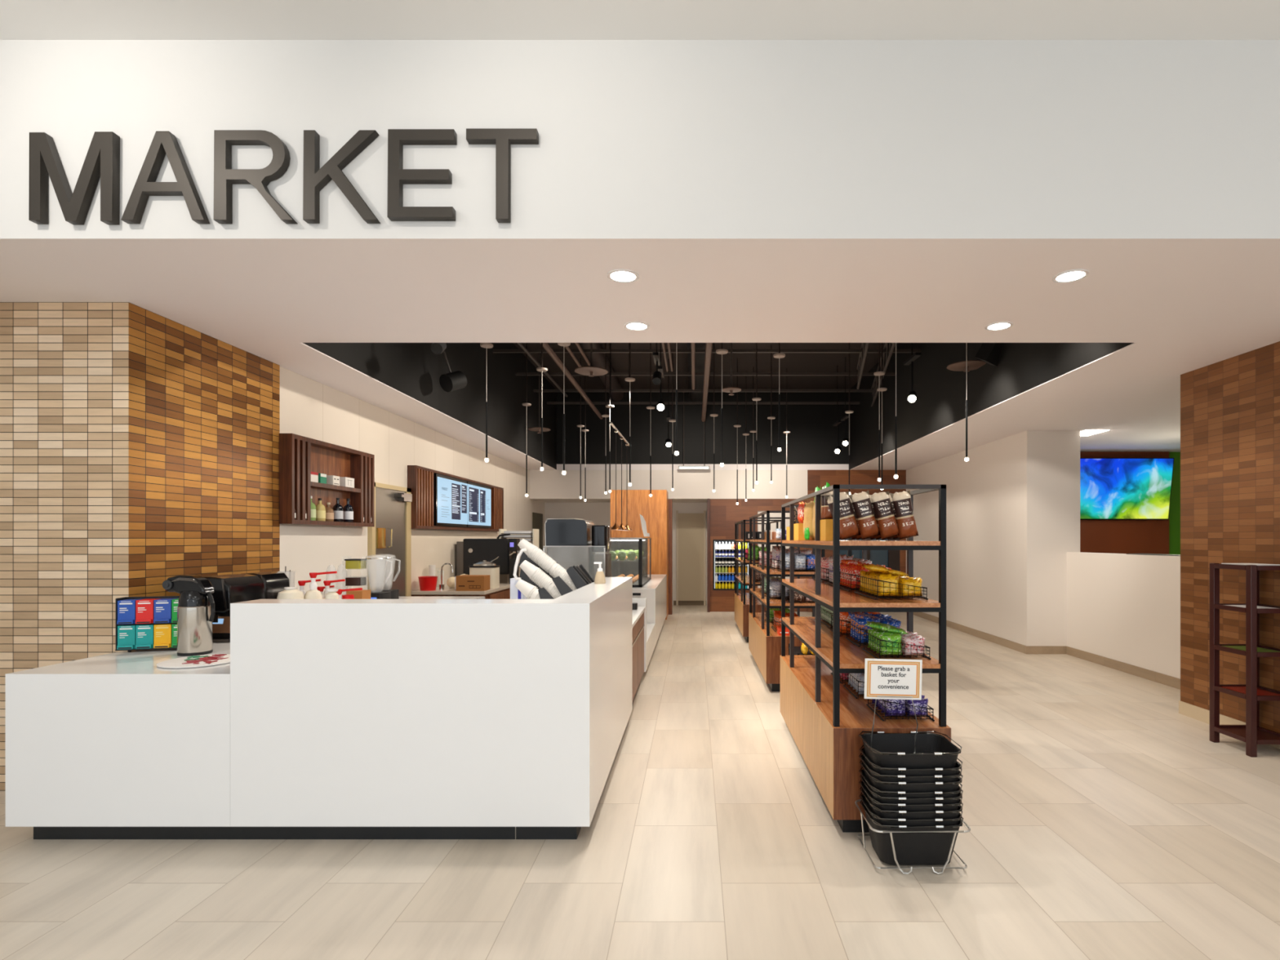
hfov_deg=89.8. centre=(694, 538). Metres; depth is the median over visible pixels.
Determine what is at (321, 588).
syrup bottle
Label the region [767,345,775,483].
pendant lamp
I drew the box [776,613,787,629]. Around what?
snack bag
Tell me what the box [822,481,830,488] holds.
snack bag
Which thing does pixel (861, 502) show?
snack bag
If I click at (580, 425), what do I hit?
pendant lamp
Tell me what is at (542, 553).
foam cup
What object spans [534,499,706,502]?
ceiling
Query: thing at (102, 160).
sign letter
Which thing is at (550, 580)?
foam cup
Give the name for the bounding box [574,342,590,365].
ceiling pipe
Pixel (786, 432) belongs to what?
pendant lamp
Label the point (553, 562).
foam cup
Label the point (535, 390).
strut
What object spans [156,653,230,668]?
round board
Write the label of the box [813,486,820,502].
snack bag
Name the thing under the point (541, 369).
pendant lamp
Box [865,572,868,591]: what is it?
snack bag
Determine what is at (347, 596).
tub
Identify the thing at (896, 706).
snack bag
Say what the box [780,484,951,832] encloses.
shelving unit
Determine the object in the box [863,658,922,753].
sign
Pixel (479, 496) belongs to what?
screen
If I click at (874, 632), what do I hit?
snack bag
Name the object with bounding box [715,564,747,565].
shelf
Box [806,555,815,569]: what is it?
snack bag
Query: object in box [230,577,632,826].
countertop
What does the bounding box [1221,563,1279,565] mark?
leaflet
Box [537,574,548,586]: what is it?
foam cup
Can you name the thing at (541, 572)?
foam cup
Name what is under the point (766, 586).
wire basket
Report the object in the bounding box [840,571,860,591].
wire basket
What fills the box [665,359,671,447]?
light
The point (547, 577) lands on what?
foam cup
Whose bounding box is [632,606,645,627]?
countertop
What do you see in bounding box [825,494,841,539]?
snack bag
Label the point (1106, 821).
floor
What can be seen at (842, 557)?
snack bag
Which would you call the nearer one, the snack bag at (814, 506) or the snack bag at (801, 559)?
the snack bag at (814, 506)
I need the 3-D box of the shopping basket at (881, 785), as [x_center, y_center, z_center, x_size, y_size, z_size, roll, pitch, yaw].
[0.985,1.151,2.931,0.417,0.198,0.317,0,0,0]
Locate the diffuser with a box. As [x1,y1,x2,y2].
[679,466,708,469]
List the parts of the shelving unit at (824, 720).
post, post, post, post, post, shelf rail, shelf rail, shelf rail, shelf, shelf, shelf, frame, post, post, post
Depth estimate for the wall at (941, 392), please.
8.23 m
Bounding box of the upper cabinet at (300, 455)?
[279,433,374,526]
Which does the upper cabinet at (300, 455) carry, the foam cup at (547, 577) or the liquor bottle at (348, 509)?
the liquor bottle at (348, 509)
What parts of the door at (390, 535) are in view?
push plate, handle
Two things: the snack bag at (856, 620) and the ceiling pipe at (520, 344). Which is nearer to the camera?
the snack bag at (856, 620)
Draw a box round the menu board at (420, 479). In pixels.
[407,465,503,531]
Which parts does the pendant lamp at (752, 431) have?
stem, rod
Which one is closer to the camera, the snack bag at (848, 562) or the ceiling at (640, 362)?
the snack bag at (848, 562)
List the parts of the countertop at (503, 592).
drawer, door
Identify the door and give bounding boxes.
[367,482,412,596]
[532,512,542,551]
[675,510,706,605]
[757,511,789,587]
[840,537,899,570]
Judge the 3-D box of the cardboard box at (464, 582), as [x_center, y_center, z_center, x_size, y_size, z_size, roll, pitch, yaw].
[-2.570,0.513,7.430,0.320,0.172,0.220,0,0,0]
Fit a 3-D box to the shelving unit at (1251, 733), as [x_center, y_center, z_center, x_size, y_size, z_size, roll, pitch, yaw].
[3.853,0.812,4.418,0.325,1.275,0.345,0,0,0]
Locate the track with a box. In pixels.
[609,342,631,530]
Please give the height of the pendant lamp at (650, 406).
2.359 m
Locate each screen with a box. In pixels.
[433,473,467,527]
[466,481,491,528]
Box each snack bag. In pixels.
[751,546,759,559]
[755,571,761,581]
[764,551,772,566]
[764,576,773,592]
[769,608,779,621]
[770,580,781,597]
[773,546,786,564]
[773,612,781,626]
[774,548,786,568]
[775,528,781,539]
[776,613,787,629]
[785,552,789,569]
[785,586,789,597]
[786,549,799,552]
[794,506,797,524]
[794,554,806,569]
[794,591,804,600]
[797,501,804,523]
[800,549,811,555]
[800,643,808,655]
[803,501,814,540]
[804,527,809,540]
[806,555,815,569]
[812,497,822,540]
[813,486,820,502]
[821,493,824,519]
[821,557,823,578]
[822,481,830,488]
[822,556,825,579]
[823,491,832,519]
[824,557,829,579]
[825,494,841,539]
[828,556,831,581]
[830,491,860,540]
[830,555,832,582]
[840,554,853,563]
[840,559,862,565]
[840,562,842,584]
[840,612,842,631]
[841,562,844,585]
[841,612,857,633]
[844,561,860,586]
[845,564,849,586]
[848,490,879,539]
[848,563,865,587]
[848,612,871,619]
[849,493,861,539]
[849,612,868,636]
[850,563,869,588]
[850,673,853,686]
[852,613,871,637]
[853,673,856,689]
[854,617,861,639]
[855,560,871,564]
[855,673,864,692]
[857,619,861,641]
[857,673,864,694]
[859,569,874,590]
[860,617,879,643]
[862,572,866,591]
[863,564,888,572]
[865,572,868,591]
[865,621,890,631]
[867,572,881,593]
[867,627,874,647]
[869,494,881,540]
[869,615,882,622]
[870,491,899,540]
[871,572,886,594]
[871,613,888,617]
[871,628,885,649]
[872,615,891,618]
[873,631,886,651]
[874,574,894,595]
[876,573,900,595]
[876,630,894,653]
[878,698,882,709]
[880,620,901,628]
[880,633,902,655]
[881,568,907,576]
[881,617,897,621]
[881,698,885,712]
[885,698,906,715]
[886,626,908,635]
[888,493,899,539]
[889,489,918,539]
[898,576,913,578]
[898,578,901,595]
[900,577,922,595]
[901,635,921,652]
[902,631,917,635]
[902,636,925,655]
[905,694,924,712]
[906,697,928,715]
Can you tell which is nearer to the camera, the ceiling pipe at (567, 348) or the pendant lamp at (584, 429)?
the ceiling pipe at (567, 348)
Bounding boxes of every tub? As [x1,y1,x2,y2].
[342,594,354,599]
[344,558,367,568]
[345,577,366,586]
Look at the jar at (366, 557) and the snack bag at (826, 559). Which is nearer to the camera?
the snack bag at (826, 559)
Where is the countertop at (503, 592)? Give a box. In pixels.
[411,572,519,599]
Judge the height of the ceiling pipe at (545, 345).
0.275 m
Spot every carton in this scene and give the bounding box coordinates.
[311,471,318,482]
[318,473,326,484]
[326,475,339,485]
[339,476,354,488]
[745,531,755,539]
[755,531,761,539]
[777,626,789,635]
[786,526,789,540]
[793,523,804,540]
[820,519,832,540]
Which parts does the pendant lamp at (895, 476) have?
rod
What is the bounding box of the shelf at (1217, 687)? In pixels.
[1213,684,1279,700]
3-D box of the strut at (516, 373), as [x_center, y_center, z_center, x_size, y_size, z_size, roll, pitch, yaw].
[0.165,-2.520,9.800,5.810,0.040,0.040,0,0,0]
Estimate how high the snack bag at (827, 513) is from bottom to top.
0.156 m
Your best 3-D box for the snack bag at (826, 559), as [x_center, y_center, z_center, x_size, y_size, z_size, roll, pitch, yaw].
[0.994,0.215,4.616,0.120,0.162,0.064,0,0,1]
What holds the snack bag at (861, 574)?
in the wire basket at (858, 580)
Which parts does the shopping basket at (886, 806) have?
handle, handle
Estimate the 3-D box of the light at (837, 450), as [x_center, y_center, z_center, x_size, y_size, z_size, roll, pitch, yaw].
[2.453,-2.197,10.900,0.136,1.505,0.400,0,0,0]
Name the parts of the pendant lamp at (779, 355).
rod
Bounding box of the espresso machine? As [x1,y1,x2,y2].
[456,533,517,583]
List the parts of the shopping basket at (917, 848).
handle, handle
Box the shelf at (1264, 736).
[1213,724,1279,744]
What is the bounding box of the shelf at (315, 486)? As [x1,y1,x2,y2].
[311,481,360,492]
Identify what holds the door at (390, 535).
in the wall at (309, 408)
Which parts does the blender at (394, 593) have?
motor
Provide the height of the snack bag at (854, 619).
0.152 m
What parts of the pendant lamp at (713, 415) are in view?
stem, rod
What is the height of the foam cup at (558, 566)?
0.135 m
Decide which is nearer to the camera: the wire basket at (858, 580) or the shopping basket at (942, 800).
the shopping basket at (942, 800)
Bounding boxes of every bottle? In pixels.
[297,578,320,595]
[303,571,337,599]
[311,496,315,520]
[315,497,325,520]
[316,585,334,597]
[322,579,345,599]
[325,502,333,521]
[333,497,343,521]
[335,587,362,599]
[342,498,353,522]
[594,571,605,583]
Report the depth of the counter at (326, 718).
3.02 m
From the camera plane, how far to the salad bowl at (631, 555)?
8.41 m
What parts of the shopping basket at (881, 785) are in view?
handle, handle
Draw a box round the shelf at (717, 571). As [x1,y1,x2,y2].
[715,571,747,573]
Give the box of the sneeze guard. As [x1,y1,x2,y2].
[542,546,605,577]
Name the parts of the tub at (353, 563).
lid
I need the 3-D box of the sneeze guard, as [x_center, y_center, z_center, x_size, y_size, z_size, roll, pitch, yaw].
[-1.072,0.758,5.702,0.552,1.385,0.015,0,0,0]
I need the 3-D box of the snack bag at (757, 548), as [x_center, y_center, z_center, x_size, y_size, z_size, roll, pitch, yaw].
[0.836,0.198,8.985,0.134,0.197,0.063,0,0,0]
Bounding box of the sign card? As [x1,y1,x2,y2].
[640,514,649,536]
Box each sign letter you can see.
[28,131,119,224]
[120,131,209,223]
[213,129,297,223]
[302,129,380,223]
[386,128,457,221]
[466,128,538,222]
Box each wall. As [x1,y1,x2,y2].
[0,40,1279,253]
[0,302,279,791]
[280,366,544,591]
[335,342,556,463]
[529,391,848,499]
[544,502,706,604]
[710,470,906,612]
[849,342,1097,462]
[906,430,1079,645]
[1066,551,1180,678]
[1168,452,1180,555]
[1180,341,1279,733]
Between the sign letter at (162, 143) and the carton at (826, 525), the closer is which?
the sign letter at (162, 143)
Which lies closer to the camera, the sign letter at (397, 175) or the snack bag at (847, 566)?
the sign letter at (397, 175)
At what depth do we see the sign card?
8.60 m
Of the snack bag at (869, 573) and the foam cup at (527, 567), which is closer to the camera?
the snack bag at (869, 573)
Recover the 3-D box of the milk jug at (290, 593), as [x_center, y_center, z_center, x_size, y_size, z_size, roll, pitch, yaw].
[-2.651,0.434,4.200,0.150,0.230,0.150,0,0,0]
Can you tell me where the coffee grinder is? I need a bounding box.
[508,538,519,584]
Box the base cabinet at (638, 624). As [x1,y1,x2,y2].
[632,606,645,699]
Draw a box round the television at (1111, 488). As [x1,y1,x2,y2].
[1080,457,1173,519]
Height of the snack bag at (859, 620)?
0.138 m
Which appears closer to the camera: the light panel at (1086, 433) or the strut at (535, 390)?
the light panel at (1086, 433)
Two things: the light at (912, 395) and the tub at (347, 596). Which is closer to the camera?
the tub at (347, 596)
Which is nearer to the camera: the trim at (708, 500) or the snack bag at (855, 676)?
the snack bag at (855, 676)
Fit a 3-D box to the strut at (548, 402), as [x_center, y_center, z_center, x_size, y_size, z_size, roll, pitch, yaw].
[0.165,-2.520,11.900,5.810,0.040,0.040,0,0,0]
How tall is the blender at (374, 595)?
0.430 m
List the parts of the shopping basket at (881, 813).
handle, handle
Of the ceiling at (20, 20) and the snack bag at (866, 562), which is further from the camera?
the snack bag at (866, 562)
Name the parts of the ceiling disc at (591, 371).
stem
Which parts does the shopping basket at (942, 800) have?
handle, handle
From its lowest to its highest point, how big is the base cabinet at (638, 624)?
0.760 m
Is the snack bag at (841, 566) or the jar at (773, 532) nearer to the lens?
the snack bag at (841, 566)
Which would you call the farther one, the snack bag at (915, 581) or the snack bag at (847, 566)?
the snack bag at (847, 566)
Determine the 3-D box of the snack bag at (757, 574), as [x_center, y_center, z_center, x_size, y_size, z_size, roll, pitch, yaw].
[0.916,0.514,9.024,0.115,0.161,0.061,0,0,-1]
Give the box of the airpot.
[162,574,215,656]
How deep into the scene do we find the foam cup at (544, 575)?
4.46 m
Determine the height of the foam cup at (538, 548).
0.135 m
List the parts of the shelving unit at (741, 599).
post, post, post, post, shelf rail, shelf, shelf rail, shelf, frame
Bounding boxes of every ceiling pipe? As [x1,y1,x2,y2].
[516,342,567,397]
[540,342,603,419]
[564,346,581,367]
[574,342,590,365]
[662,342,668,371]
[666,342,672,371]
[690,342,694,390]
[701,342,712,422]
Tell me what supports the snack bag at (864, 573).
in the wire basket at (858, 580)
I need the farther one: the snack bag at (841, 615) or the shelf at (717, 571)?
the shelf at (717, 571)
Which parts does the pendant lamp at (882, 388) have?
stem, rod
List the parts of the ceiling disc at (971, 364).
stem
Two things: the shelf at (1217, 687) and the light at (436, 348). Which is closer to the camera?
the shelf at (1217, 687)
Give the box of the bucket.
[417,576,437,591]
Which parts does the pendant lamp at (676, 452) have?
rod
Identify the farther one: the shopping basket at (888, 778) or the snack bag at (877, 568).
the snack bag at (877, 568)
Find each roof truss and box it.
[857,342,869,389]
[871,342,895,406]
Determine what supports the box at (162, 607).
in the rack at (157, 597)
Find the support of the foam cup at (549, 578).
in the dispenser at (580, 576)
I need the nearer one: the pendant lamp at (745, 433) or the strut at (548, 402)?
the pendant lamp at (745, 433)
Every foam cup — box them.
[515,578,536,598]
[517,538,537,557]
[520,560,539,579]
[527,586,537,599]
[528,546,538,558]
[528,588,538,599]
[529,547,540,559]
[530,568,541,580]
[531,549,542,560]
[532,569,542,582]
[533,551,543,562]
[533,571,544,582]
[534,551,544,563]
[534,572,546,584]
[536,552,546,564]
[536,573,546,585]
[537,554,547,565]
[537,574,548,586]
[538,555,549,566]
[539,576,550,587]
[540,556,551,568]
[541,577,551,588]
[542,557,551,568]
[542,558,553,570]
[542,578,552,587]
[544,560,555,571]
[544,579,553,589]
[546,561,556,573]
[546,582,555,592]
[547,562,559,575]
[550,586,556,595]
[551,564,560,576]
[551,565,562,577]
[553,567,564,577]
[555,568,565,577]
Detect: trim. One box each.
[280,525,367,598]
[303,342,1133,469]
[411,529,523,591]
[706,498,710,612]
[1126,553,1180,555]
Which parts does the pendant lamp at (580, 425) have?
stem, rod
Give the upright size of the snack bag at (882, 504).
0.253 m
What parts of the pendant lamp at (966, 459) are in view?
rod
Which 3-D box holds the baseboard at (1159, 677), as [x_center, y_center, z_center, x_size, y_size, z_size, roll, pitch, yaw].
[4.423,1.400,9.155,0.515,0.100,7.690,0,0,0]
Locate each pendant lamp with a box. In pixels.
[480,342,493,462]
[522,342,531,496]
[536,342,547,471]
[557,342,570,474]
[577,358,584,498]
[582,365,588,501]
[601,342,609,493]
[605,404,613,493]
[624,342,635,485]
[646,342,654,496]
[668,352,675,490]
[674,342,678,455]
[710,342,718,492]
[715,342,728,466]
[733,358,741,504]
[742,371,749,501]
[750,367,756,491]
[751,342,760,484]
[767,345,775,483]
[773,342,785,451]
[782,368,790,497]
[844,342,853,494]
[873,342,884,481]
[876,342,887,489]
[893,342,897,478]
[964,342,968,461]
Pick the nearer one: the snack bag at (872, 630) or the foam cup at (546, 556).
the snack bag at (872, 630)
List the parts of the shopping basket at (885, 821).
handle, handle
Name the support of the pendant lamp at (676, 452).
hanging from the ceiling at (640, 362)
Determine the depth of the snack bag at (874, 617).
3.72 m
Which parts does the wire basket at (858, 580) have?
foot rail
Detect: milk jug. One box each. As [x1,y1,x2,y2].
[276,586,303,599]
[324,588,338,599]
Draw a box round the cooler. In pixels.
[712,539,749,590]
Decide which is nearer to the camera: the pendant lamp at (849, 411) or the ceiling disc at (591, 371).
the ceiling disc at (591, 371)
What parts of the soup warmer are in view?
lid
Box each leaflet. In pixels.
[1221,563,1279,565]
[1221,686,1279,695]
[1222,645,1279,652]
[1226,604,1274,608]
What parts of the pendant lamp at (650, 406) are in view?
stem, rod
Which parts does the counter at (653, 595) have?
socket plate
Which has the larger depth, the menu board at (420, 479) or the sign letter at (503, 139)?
the menu board at (420, 479)
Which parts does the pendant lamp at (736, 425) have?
stem, rod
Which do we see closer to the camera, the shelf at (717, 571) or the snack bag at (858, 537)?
the snack bag at (858, 537)
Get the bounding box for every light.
[431,342,446,354]
[607,269,639,283]
[623,321,649,330]
[652,342,662,385]
[656,342,665,411]
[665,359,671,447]
[678,387,709,469]
[832,365,841,453]
[840,356,848,446]
[903,342,920,402]
[984,321,1013,330]
[1052,269,1088,283]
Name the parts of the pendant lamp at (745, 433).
stem, rod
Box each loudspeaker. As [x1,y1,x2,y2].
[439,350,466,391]
[975,342,1002,366]
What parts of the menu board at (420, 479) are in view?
panel, panel, panel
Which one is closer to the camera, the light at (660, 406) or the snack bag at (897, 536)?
the snack bag at (897, 536)
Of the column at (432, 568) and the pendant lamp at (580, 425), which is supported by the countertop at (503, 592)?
the column at (432, 568)
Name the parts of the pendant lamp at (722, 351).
rod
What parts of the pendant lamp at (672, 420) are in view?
stem, rod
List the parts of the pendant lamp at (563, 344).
rod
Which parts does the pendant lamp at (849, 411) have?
stem, rod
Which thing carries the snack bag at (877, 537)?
on the shelving unit at (824, 720)
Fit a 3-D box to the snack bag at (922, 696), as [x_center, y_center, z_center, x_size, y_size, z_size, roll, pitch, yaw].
[1.132,0.852,3.307,0.111,0.096,0.065,0,0,3]
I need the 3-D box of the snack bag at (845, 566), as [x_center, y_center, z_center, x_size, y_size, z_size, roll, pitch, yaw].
[0.994,0.221,4.004,0.120,0.152,0.065,0,0,2]
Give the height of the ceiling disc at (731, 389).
1.242 m
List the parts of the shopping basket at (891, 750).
handle, handle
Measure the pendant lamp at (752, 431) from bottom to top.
2.136 m
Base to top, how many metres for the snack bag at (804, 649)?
0.088 m
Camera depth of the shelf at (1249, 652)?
4.35 m
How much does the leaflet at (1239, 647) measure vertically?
0.006 m
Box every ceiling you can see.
[0,0,1279,39]
[0,253,1279,470]
[513,342,897,389]
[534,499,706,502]
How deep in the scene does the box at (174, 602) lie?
3.65 m
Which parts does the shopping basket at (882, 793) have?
handle, handle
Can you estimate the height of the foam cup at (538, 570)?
0.136 m
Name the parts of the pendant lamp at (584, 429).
stem, rod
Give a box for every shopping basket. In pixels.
[858,730,961,768]
[858,752,962,782]
[858,766,962,798]
[858,779,962,811]
[858,791,962,826]
[859,744,962,776]
[859,760,963,792]
[859,774,963,804]
[859,786,963,819]
[859,800,963,865]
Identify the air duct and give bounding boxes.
[579,342,623,400]
[687,342,705,401]
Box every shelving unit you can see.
[734,520,781,642]
[748,511,824,691]
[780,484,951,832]
[1209,563,1279,756]
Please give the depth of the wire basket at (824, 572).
4.64 m
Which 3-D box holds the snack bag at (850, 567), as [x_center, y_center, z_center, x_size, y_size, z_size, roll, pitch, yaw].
[0.994,0.224,3.885,0.120,0.146,0.065,0,0,-2]
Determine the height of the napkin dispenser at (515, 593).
0.262 m
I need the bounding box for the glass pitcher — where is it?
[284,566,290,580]
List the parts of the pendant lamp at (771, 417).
stem, rod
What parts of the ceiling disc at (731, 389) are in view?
stem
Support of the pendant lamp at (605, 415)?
hanging from the ceiling at (640, 362)
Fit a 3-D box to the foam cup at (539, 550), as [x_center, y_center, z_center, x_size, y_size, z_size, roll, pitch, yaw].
[-1.172,0.093,4.628,0.140,0.135,0.100,0,0,13]
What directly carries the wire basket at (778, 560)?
on the shelving unit at (764, 643)
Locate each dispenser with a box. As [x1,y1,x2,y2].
[510,577,528,599]
[513,547,594,599]
[544,518,595,578]
[594,561,605,583]
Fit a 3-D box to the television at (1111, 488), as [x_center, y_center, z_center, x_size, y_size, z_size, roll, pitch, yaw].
[6.454,-0.768,9.875,1.770,0.949,0.166,0,0,0]
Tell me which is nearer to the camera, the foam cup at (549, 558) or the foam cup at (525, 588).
the foam cup at (525, 588)
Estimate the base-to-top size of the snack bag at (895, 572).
0.042 m
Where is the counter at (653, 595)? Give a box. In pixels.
[632,574,666,671]
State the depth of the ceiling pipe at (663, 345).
7.58 m
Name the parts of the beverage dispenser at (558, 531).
edge trim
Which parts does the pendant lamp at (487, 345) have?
rod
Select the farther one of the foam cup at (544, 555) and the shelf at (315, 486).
the shelf at (315, 486)
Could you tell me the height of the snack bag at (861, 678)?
0.118 m
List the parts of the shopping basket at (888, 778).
handle, handle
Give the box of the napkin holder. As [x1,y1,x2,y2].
[632,602,637,609]
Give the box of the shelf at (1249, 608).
[1213,603,1279,613]
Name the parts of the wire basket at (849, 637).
foot rail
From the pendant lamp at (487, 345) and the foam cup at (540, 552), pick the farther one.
the pendant lamp at (487, 345)
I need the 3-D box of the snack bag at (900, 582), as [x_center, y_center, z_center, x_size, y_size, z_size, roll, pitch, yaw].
[1.120,0.252,3.365,0.115,0.090,0.065,0,0,-2]
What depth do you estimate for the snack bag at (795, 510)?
4.69 m
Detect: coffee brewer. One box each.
[202,573,265,642]
[243,571,289,599]
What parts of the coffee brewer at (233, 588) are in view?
control panel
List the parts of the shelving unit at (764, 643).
post, post, post, shelf rail, post, frame, shelf rail, shelf rail, shelf, shelf, shelf, post, post, post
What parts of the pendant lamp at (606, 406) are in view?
rod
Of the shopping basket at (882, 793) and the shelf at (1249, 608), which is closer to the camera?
the shopping basket at (882, 793)
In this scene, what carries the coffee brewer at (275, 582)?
on the counter at (326, 718)
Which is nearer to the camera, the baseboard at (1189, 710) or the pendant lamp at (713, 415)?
the baseboard at (1189, 710)
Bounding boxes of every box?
[116,599,140,624]
[116,624,137,649]
[135,598,161,623]
[135,623,157,648]
[153,598,176,622]
[153,623,173,648]
[171,598,178,622]
[171,623,177,647]
[346,589,370,599]
[456,574,489,591]
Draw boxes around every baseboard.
[673,600,703,604]
[913,612,1180,689]
[1178,700,1279,749]
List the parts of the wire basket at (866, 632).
foot rail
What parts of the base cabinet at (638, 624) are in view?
drawer, door, metal rail, drawer, door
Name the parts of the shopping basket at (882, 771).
handle, handle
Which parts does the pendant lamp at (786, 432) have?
stem, rod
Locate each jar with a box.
[364,557,387,559]
[375,556,395,558]
[764,529,770,539]
[771,529,776,539]
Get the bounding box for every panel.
[610,489,668,619]
[668,499,672,614]
[1080,430,1107,435]
[1080,451,1168,554]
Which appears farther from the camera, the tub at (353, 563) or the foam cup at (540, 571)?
the tub at (353, 563)
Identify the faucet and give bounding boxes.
[439,563,453,589]
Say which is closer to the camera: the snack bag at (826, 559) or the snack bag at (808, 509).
the snack bag at (808, 509)
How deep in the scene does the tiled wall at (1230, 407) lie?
4.82 m
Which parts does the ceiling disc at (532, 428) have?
stem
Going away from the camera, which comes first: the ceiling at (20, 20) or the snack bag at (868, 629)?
the ceiling at (20, 20)
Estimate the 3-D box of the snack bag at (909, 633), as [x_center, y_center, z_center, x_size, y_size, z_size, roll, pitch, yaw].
[1.120,0.544,3.381,0.115,0.101,0.064,0,0,-3]
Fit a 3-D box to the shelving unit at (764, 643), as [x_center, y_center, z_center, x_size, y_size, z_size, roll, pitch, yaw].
[0.958,0.593,6.980,0.571,1.714,1.940,0,0,0]
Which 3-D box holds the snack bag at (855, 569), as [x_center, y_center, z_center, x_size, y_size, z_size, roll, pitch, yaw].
[0.994,0.222,3.826,0.120,0.150,0.065,0,0,0]
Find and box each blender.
[364,557,391,599]
[371,556,399,599]
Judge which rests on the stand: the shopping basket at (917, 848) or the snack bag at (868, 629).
the shopping basket at (917, 848)
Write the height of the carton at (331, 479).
0.085 m
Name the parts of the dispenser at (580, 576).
bracket arm, plate, lid holder plate, lid holder plate, lid holder plate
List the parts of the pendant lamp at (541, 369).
stem, rod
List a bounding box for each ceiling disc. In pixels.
[528,347,550,433]
[574,342,608,377]
[722,342,741,395]
[946,342,986,372]
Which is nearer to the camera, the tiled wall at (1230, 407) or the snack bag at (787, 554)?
the tiled wall at (1230, 407)
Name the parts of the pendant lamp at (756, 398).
stem, rod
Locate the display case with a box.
[608,537,651,586]
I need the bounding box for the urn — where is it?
[591,525,611,579]
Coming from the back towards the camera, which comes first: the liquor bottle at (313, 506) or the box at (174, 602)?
the liquor bottle at (313, 506)
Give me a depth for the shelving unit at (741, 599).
9.38 m
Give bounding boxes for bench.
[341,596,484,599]
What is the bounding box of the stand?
[854,799,970,874]
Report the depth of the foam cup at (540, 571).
4.46 m
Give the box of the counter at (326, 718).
[5,577,632,839]
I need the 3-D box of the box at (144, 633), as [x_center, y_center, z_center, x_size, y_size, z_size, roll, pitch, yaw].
[-3.114,0.554,3.646,0.082,0.131,0.098,0,0,-15]
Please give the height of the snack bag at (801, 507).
0.156 m
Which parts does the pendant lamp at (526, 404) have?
stem, rod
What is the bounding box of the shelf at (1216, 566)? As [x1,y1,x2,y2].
[1213,564,1279,570]
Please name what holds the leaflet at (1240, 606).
on the shelving unit at (1251, 733)
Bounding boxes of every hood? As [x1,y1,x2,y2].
[202,573,265,613]
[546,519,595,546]
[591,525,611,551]
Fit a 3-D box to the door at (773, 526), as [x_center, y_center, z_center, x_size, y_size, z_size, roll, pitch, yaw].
[1.600,0.450,12.750,0.700,2.000,0.100,0,0,0]
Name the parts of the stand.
leg, leg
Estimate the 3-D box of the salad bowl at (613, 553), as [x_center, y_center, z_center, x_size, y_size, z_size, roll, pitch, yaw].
[-1.090,0.224,8.450,0.116,0.125,0.116,0,0,0]
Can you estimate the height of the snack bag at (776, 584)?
0.172 m
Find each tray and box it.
[212,638,230,642]
[503,530,532,533]
[503,534,532,537]
[520,538,532,541]
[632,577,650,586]
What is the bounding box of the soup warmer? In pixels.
[468,555,500,588]
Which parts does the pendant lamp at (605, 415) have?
stem, rod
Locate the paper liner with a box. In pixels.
[446,577,454,587]
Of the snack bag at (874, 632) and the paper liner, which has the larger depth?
the paper liner
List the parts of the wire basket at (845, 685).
foot rail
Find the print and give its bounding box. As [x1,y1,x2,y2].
[441,494,449,516]
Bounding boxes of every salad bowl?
[608,551,616,560]
[617,551,626,560]
[627,551,635,560]
[633,550,638,559]
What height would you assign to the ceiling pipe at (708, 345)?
0.250 m
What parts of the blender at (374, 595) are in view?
motor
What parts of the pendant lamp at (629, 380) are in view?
stem, rod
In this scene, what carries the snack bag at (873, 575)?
in the wire basket at (858, 580)
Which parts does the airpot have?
carry handle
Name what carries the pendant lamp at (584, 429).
hanging from the ceiling at (640, 362)
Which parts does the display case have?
corner post, rail, corner post, corner post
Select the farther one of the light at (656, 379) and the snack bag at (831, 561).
the light at (656, 379)
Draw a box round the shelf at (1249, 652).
[1213,644,1279,657]
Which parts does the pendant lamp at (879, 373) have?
stem, rod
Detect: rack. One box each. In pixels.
[115,595,179,652]
[499,528,538,553]
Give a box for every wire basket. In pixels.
[764,586,788,599]
[769,558,778,569]
[771,617,781,631]
[777,560,815,571]
[786,590,813,601]
[813,565,828,582]
[821,608,832,628]
[824,568,840,585]
[830,614,850,636]
[831,671,848,684]
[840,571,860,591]
[843,673,864,698]
[844,621,867,646]
[854,574,928,599]
[862,631,931,659]
[866,698,934,721]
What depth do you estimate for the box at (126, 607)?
3.59 m
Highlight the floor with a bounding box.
[0,604,1279,959]
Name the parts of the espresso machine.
lever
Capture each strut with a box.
[492,349,920,352]
[515,372,895,375]
[533,389,873,391]
[546,401,860,404]
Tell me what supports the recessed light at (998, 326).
in the ceiling at (1180, 313)
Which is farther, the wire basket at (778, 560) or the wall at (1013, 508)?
the wall at (1013, 508)
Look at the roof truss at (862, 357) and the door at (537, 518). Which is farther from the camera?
the door at (537, 518)
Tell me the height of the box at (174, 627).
0.131 m

